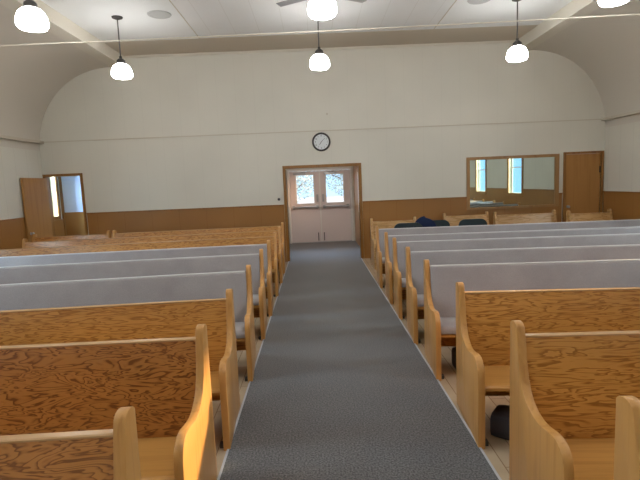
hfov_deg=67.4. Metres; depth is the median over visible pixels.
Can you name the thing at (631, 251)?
cushion
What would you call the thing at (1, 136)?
trim
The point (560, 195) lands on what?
trim
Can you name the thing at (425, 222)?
coat
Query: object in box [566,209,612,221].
pew
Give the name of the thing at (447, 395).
trim
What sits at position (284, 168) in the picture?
trim
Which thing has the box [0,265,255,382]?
pew
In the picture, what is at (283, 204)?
trim
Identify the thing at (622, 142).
wall
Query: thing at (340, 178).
tree
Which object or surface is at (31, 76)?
curved wall
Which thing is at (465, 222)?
chair
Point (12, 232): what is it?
trim
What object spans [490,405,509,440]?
bag
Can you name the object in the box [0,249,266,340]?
pew
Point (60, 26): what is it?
trim
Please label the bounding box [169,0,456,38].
trim
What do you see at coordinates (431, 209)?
trim
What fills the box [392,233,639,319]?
pew
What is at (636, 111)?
trim
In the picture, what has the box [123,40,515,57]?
trim
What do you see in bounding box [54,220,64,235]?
trim
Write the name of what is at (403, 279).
seat cushion
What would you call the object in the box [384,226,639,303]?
pew
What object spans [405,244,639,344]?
pew
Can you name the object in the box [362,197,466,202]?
trim
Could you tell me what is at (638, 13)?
cable
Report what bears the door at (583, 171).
in the wall at (195, 95)
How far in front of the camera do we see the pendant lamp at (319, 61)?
7.97 m
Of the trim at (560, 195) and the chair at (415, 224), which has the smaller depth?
the chair at (415, 224)
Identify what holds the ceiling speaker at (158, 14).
attached to the ceiling
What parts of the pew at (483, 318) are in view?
panel, seat, rail, backrest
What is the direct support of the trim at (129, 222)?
attached to the wall at (195, 95)
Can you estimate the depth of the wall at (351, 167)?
13.99 m
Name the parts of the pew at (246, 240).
rail, backrest, panel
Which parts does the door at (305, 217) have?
glazing frame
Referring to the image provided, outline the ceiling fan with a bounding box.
[276,0,366,6]
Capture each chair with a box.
[394,222,422,227]
[433,220,449,226]
[458,219,486,225]
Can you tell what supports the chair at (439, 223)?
on the floor
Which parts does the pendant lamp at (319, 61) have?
cord, lamp shade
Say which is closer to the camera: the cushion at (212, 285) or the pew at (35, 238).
the cushion at (212, 285)
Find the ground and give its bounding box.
[297,196,343,203]
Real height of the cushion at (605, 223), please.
0.521 m
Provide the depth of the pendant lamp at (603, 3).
5.48 m
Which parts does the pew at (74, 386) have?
rail, backrest, seat, panel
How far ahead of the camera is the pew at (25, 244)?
8.83 m
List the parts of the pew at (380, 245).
panel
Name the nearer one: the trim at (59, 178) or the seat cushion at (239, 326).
the seat cushion at (239, 326)
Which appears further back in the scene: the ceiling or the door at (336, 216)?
the door at (336, 216)
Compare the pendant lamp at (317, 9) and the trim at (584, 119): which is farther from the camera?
the trim at (584, 119)
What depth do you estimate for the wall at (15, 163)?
9.62 m
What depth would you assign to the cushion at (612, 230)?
7.12 m
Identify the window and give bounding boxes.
[50,177,63,220]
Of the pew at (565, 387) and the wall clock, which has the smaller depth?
the pew at (565, 387)
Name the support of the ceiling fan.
hanging from the ceiling
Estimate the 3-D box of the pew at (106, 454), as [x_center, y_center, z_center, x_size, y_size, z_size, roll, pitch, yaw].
[-2.982,1.232,1.427,4.660,0.966,0.673,-3,7,-2]
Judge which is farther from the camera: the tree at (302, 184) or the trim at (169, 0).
the tree at (302, 184)
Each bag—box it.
[451,347,455,368]
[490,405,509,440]
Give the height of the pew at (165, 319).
0.966 m
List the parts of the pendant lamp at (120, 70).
cord, lamp shade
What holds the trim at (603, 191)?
attached to the wall at (622, 142)
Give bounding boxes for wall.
[0,4,109,150]
[0,146,61,219]
[40,43,604,256]
[61,176,82,212]
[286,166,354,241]
[353,166,359,245]
[531,0,639,127]
[604,121,639,191]
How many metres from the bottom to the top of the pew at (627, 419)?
0.966 m
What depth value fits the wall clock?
10.60 m
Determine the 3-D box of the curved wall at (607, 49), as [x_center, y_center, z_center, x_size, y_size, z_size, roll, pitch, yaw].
[5.567,-2.459,3.025,1.820,1.800,15.150,-2,7,0]
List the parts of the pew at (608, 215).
panel, backrest, panel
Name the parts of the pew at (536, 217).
panel, rail, backrest, panel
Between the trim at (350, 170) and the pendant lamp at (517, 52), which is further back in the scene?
the trim at (350, 170)
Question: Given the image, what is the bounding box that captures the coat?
[416,216,436,226]
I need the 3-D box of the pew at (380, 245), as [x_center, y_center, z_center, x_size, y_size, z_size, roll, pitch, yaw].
[3.345,0.183,7.998,4.750,0.966,0.673,-2,7,3]
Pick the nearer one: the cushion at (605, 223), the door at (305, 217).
the cushion at (605, 223)
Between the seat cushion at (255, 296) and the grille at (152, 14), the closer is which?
the seat cushion at (255, 296)
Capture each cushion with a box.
[0,244,267,278]
[0,254,259,294]
[0,270,246,321]
[235,322,244,338]
[253,294,258,304]
[379,220,639,256]
[388,227,639,267]
[396,233,639,277]
[402,278,405,286]
[410,244,639,293]
[417,294,423,306]
[430,259,639,316]
[440,317,455,333]
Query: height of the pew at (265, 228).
0.966 m
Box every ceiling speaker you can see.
[147,10,170,18]
[467,0,489,4]
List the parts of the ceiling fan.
blade, blade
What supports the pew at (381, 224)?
on the floor
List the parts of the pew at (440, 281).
panel, backrest, seat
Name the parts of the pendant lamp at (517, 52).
lamp shade, cord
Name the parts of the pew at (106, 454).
rail, backrest, panel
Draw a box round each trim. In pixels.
[0,0,123,66]
[0,135,43,143]
[0,217,24,221]
[0,219,26,248]
[42,173,88,235]
[44,119,601,142]
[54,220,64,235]
[58,177,66,235]
[65,212,84,235]
[87,204,283,213]
[87,206,286,261]
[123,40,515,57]
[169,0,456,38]
[217,258,501,479]
[282,163,363,261]
[287,168,353,243]
[296,240,351,242]
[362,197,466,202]
[362,198,466,257]
[467,206,557,224]
[519,0,600,50]
[558,194,561,221]
[562,151,603,221]
[601,110,639,120]
[603,191,639,193]
[603,192,639,219]
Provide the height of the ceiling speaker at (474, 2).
0.013 m
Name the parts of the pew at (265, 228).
rail, backrest, panel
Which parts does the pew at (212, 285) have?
backrest, panel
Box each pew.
[0,232,278,296]
[0,240,273,316]
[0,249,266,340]
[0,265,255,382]
[0,289,239,450]
[0,324,216,479]
[0,406,140,479]
[22,226,282,283]
[32,230,110,241]
[112,222,285,273]
[370,217,415,268]
[375,219,639,287]
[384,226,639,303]
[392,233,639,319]
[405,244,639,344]
[423,259,639,380]
[443,211,488,225]
[456,282,639,448]
[493,210,556,224]
[509,320,639,479]
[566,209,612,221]
[613,395,639,479]
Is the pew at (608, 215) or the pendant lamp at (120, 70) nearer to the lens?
the pendant lamp at (120, 70)
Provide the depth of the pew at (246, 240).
7.82 m
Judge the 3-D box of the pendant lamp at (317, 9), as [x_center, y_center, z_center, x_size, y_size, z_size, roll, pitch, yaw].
[0.008,-3.063,5.478,0.340,1.000,0.340,-2,7,0]
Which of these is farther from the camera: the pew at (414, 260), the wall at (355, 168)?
the wall at (355, 168)
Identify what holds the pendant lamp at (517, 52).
hanging from the ceiling
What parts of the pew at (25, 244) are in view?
panel, rail, backrest, panel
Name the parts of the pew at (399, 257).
panel, backrest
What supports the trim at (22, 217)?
attached to the wall at (15, 163)
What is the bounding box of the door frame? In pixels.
[319,171,322,240]
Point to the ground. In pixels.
(335, 198)
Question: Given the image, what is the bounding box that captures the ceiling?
[41,0,572,55]
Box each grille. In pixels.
[150,12,168,17]
[470,0,487,3]
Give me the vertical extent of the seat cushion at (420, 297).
0.088 m
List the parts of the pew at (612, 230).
panel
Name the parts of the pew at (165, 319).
rail, backrest, seat, panel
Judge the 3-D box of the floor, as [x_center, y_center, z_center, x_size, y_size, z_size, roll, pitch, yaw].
[0.276,1.174,5.304,12.810,0.132,18.950,-2,7,0]
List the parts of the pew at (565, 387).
panel, rail, backrest, seat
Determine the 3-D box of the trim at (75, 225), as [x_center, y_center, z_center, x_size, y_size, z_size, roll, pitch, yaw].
[-5.188,-0.052,11.556,1.790,1.300,0.150,-2,7,0]
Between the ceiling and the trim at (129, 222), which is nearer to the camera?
the ceiling
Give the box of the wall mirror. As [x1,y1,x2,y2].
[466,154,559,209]
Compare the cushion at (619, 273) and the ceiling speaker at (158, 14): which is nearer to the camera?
the cushion at (619, 273)
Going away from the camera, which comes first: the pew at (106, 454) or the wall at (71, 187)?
the pew at (106, 454)
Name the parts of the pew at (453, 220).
backrest, panel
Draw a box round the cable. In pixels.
[0,13,639,45]
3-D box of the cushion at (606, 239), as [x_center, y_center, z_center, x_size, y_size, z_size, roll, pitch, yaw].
[3.366,0.208,6.344,4.656,0.521,0.207,-2,7,4]
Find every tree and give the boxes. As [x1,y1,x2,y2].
[296,171,313,202]
[326,170,342,195]
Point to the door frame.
(319, 171)
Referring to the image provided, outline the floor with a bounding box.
[212,241,509,479]
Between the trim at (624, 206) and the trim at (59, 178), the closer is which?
the trim at (624, 206)
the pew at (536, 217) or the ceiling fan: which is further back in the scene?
the pew at (536, 217)
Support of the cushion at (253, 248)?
on the pew at (253, 248)
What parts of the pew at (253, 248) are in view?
panel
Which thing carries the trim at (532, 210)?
attached to the wall at (195, 95)
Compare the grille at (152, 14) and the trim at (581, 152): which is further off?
the trim at (581, 152)
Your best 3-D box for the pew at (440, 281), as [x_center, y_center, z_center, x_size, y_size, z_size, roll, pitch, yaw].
[3.381,0.625,4.276,4.750,0.966,0.673,-2,7,4]
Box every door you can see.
[20,178,52,241]
[289,171,321,242]
[320,170,351,240]
[565,153,600,221]
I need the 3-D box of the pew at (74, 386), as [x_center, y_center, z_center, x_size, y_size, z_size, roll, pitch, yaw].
[-2.967,1.103,2.506,4.660,0.966,0.673,-3,7,-1]
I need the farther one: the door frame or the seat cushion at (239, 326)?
the door frame
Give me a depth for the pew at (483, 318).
3.49 m
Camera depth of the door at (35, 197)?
10.19 m
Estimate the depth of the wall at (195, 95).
10.57 m
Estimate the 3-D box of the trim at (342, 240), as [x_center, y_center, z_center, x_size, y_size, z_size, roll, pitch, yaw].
[0.062,0.048,14.187,1.770,0.018,0.140,-2,7,0]
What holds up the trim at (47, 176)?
attached to the wall at (195, 95)
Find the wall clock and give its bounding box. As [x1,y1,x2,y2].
[312,132,330,150]
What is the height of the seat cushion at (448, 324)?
0.088 m
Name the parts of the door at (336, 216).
glazing frame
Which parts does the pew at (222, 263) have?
backrest, panel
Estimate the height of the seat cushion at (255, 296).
0.088 m
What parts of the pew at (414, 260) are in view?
panel, backrest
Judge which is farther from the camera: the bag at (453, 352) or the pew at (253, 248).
the pew at (253, 248)
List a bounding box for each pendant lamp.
[15,0,48,31]
[111,15,132,79]
[308,0,336,19]
[310,20,329,70]
[506,0,527,61]
[598,0,628,6]
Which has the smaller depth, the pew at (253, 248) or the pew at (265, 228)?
the pew at (253, 248)
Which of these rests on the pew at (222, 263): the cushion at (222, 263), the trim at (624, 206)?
the cushion at (222, 263)
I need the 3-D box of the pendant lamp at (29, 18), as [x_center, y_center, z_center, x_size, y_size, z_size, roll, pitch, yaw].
[-3.339,-2.924,5.492,0.340,1.000,0.340,-2,7,0]
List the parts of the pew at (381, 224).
panel, backrest, rail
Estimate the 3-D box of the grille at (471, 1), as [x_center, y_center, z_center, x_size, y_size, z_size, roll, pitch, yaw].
[2.634,-3.963,7.921,0.304,0.009,0.304,-2,7,0]
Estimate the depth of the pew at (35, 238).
9.67 m
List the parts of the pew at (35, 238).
rail, backrest, panel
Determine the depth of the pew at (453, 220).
10.61 m

